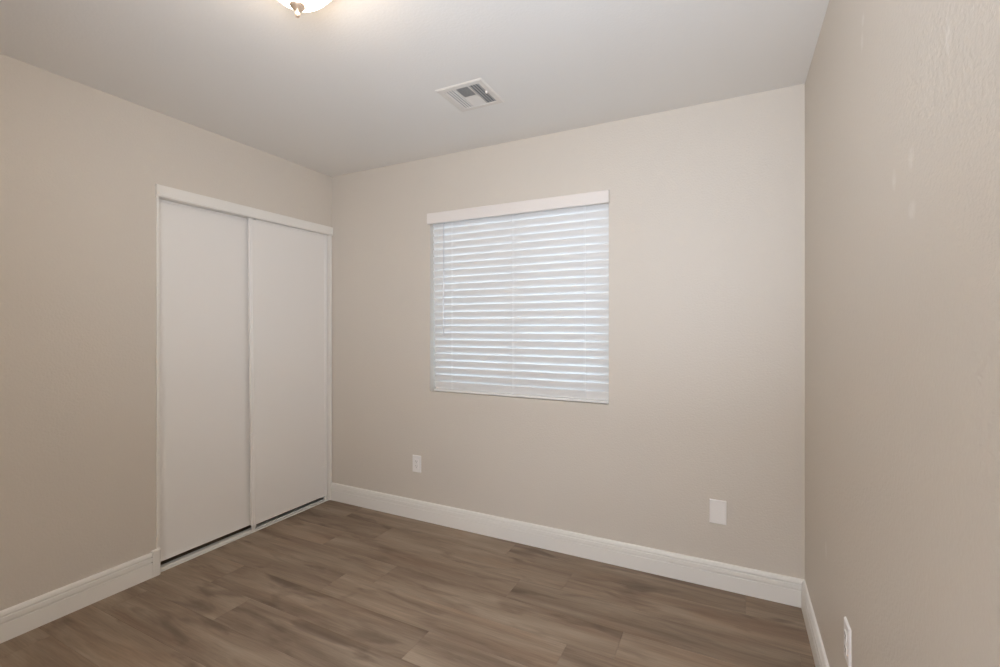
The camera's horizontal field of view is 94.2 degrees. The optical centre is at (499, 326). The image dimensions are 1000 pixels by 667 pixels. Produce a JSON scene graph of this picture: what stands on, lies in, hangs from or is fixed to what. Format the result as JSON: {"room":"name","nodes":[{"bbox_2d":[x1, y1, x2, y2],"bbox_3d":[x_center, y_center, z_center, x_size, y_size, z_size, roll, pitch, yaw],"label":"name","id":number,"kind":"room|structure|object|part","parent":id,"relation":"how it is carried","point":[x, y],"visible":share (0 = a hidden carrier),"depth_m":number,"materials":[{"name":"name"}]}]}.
{"room":"empty bedroom","nodes":[
{"label":"empty bedroom","id":0,"kind":"room"},
{"bbox_2d":[0,53,331,610],"bbox_3d":[-2.066,0.087,2.067,0.115,2.440,3.303,0,0,27],"label":"wall","id":1,"kind":"structure","parent":0,"point":[81,165],"depth_m":2.18,"materials":[{"name":"beige paint"}]},
{"bbox_2d":[0,553,152,643],"bbox_3d":[-2.256,1.244,1.542,0.016,0.128,1.972,0,0,27],"label":"baseboard","id":2,"kind":"structure","parent":1,"relation":"attached to","point":[21,618],"depth_m":2.12,"materials":[{"name":"white paint"}]},
{"bbox_2d":[151,547,160,577],"bbox_3d":[-1.813,1.240,2.445,0.038,0.136,0.044,0,0,27],"label":"trim","id":3,"kind":"structure","parent":1,"relation":"attached to","point":[156,554],"depth_m":2.43,"materials":[{"name":"white paint"}]},
{"bbox_2d":[156,196,158,548],"bbox_3d":[-1.857,0.311,2.477,0.121,1.994,0.013,0,0,27],"label":"trim","id":4,"kind":"structure","parent":1,"relation":"attached to","point":[157,197],"depth_m":2.45,"materials":[{"name":"white paint"}]},
{"bbox_2d":[159,199,255,560],"bbox_3d":[-1.723,0.308,2.754,0.018,1.990,0.602,0,0,27],"label":"door","id":5,"kind":"structure","parent":1,"relation":"in","point":[204,423],"depth_m":2.71,"materials":[{"name":"white wood"}]},
{"bbox_3d":[-1.723,-0.681,2.755,0.017,0.012,0.550,0,0,27],"label":"rail","id":6,"kind":"part","parent":5,"relation":"part of","materials":[{"name":"white wood"}]},
{"bbox_3d":[-1.723,1.266,2.755,0.017,0.012,0.550,0,0,27],"label":"rail","id":7,"kind":"part","parent":5,"relation":"part of","materials":[{"name":"white"}]},
{"bbox_2d":[155,184,332,235],"bbox_3d":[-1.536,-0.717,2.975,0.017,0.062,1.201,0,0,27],"label":"trim","id":8,"kind":"structure","parent":1,"relation":"attached to","point":[162,191],"depth_m":2.82,"materials":[{"name":"white paint"}]},
{"bbox_2d":[161,498,328,571],"bbox_3d":[-1.581,1.303,2.996,0.074,0.010,1.162,0,0,27],"label":"trim","id":9,"kind":"structure","parent":1,"relation":"attached to","point":[182,559],"depth_m":2.87,"materials":[{"name":"white paint"}]},
{"bbox_2d":[248,218,326,530],"bbox_3d":[-1.450,0.308,3.221,0.018,1.990,0.630,0,0,27],"label":"door","id":10,"kind":"structure","parent":1,"relation":"in","point":[287,266],"depth_m":3.19,"materials":[{"name":"white wood"}]},
{"bbox_3d":[-1.446,-0.681,3.231,0.017,0.012,0.558,0,0,27],"label":"rail","id":11,"kind":"part","parent":10,"relation":"part of","materials":[{"name":"white wood"}]},
{"bbox_3d":[-1.446,1.264,3.231,0.017,0.012,0.558,0,0,27],"label":"rail","id":12,"kind":"part","parent":10,"relation":"part of","materials":[{"name":"white wood"}]},
{"bbox_2d":[0,498,814,666],"bbox_3d":[-1.184,1.337,1.038,3.885,0.060,4.633,0,0,27],"label":"floor","id":13,"kind":"structure","parent":0,"point":[330,583],"depth_m":2.12,"materials":[{"name":"brown wood"}]},
{"bbox_2d":[0,0,828,176],"bbox_3d":[-1.184,-1.183,1.038,3.885,0.100,4.633,0,0,27],"label":"ceiling","id":14,"kind":"structure","parent":0,"point":[341,87],"depth_m":1.98,"materials":[{"name":"white paint"}]},
{"bbox_2d":[278,0,330,17],"bbox_3d":[-0.625,-1.042,1.435,0.248,0.180,0.248,0,0,27],"label":"ceiling light","id":15,"kind":"object","parent":14,"relation":"attached to","point":[299,6],"visible":1,"depth_m":1.43,"materials":[{"name":"white glass"}]},
{"bbox_3d":[-0.624,-1.036,1.432,0.238,0.086,0.238,0,0,27],"label":"lamp shade","id":16,"kind":"part","parent":15,"relation":"part of","materials":[{"name":"white glass"}]},
{"bbox_2d":[435,78,504,111],"bbox_3d":[-0.143,-1.125,2.284,0.250,0.018,0.250,0,0,27],"label":"ceiling vent","id":17,"kind":"object","parent":14,"relation":"in","point":[473,94],"visible":1,"depth_m":2.27,"materials":[{"name":"white metal"}]},
{"bbox_2d":[332,84,804,578],"bbox_3d":[0.157,0.087,2.878,3.130,2.440,0.140,0,0,27],"label":"wall","id":18,"kind":"structure","parent":0,"point":[707,203],"depth_m":2.52,"materials":[{"name":"beige paint"}]},
{"bbox_2d":[321,235,331,499],"bbox_3d":[-1.329,0.311,3.530,0.121,1.994,0.021,0,0,27],"label":"trim","id":19,"kind":"structure","parent":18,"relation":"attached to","point":[329,237],"depth_m":3.50,"materials":[{"name":"white paint"}]},
{"bbox_2d":[413,455,420,472],"bbox_3d":[-0.567,0.933,3.158,0.070,0.114,0.009,0,0,27],"label":"wall outlet","id":20,"kind":"object","parent":18,"relation":"attached to","point":[416,459],"visible":1,"depth_m":3.15,"materials":[{"name":"white plastic"}]},
{"bbox_2d":[414,459,417,468],"bbox_3d":[-0.568,0.933,3.157,0.033,0.067,0.004,0,0,27],"label":"receptacle","id":21,"kind":"object","parent":20,"relation":"attached to","point":[415,460],"depth_m":3.16,"materials":[{"name":"grey plastic"}]},
{"bbox_2d":[427,190,609,403],"bbox_3d":[0.075,-0.161,2.867,1.213,1.185,0.092,0,0,27],"label":"window blind","id":22,"kind":"object","parent":18,"relation":"attached to","point":[521,294],"visible":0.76,"depth_m":2.83,"materials":[{"name":"white plastic"}]},
{"bbox_3d":[0.090,0.424,2.876,1.174,0.014,0.052,0,0,27],"label":"rail","id":23,"kind":"part","parent":22,"relation":"part of","materials":[{"name":"white plastic"}]},
{"bbox_3d":[0.495,-0.135,2.682,0.010,1.115,0.045,0,0,27],"label":"ladder cord","id":24,"kind":"part","parent":22,"relation":"part of","materials":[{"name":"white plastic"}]},
{"bbox_2d":[331,482,804,607],"bbox_3d":[0.071,1.244,2.834,3.014,0.128,0.016,0,0,27],"label":"baseboard","id":25,"kind":"structure","parent":18,"relation":"attached to","point":[774,587],"depth_m":2.60,"materials":[{"name":"white paint"}]},
{"bbox_2d":[709,499,725,524],"bbox_3d":[1.091,0.929,2.326,0.077,0.119,0.009,0,0,27],"label":"blank wall plate","id":26,"kind":"object","parent":18,"relation":"attached to","point":[717,508],"visible":1,"depth_m":2.32,"materials":[{"name":"white plastic"}]},
{"bbox_2d":[805,0,999,666],"bbox_3d":[0.732,0.087,0.664,0.115,2.440,3.303,0,0,27],"label":"wall","id":27,"kind":"structure","parent":0,"point":[902,97],"depth_m":0.92,"materials":[{"name":"beige paint"}]},
{"bbox_2d":[801,581,829,666],"bbox_3d":[0.695,1.244,0.737,0.016,0.128,3.181,0,0,27],"label":"baseboard","id":28,"kind":"structure","parent":27,"relation":"attached to","point":[817,647],"depth_m":1.87,"materials":[{"name":"white paint"}]},
{"bbox_2d":[844,616,850,666],"bbox_3d":[1.006,0.916,1.347,0.009,0.114,0.070,0,0,27],"label":"wall outlet","id":29,"kind":"object","parent":27,"relation":"attached to","point":[847,630],"visible":1,"depth_m":1.33,"materials":[{"name":"white plastic"}]},
{"bbox_2d":[844,642,846,655],"bbox_3d":[1.004,0.936,1.348,0.004,0.027,0.029,0,0,27],"label":"receptacle","id":30,"kind":"object","parent":29,"relation":"attached to","point":[845,643],"depth_m":1.34,"materials":[{"name":"white plastic"}]},
{"bbox_2d":[844,629,846,641],"bbox_3d":[1.004,0.897,1.348,0.004,0.027,0.029,0,0,27],"label":"receptacle","id":31,"kind":"object","parent":29,"relation":"attached to","point":[845,630],"depth_m":1.34,"materials":[{"name":"white plastic"}]}
]}

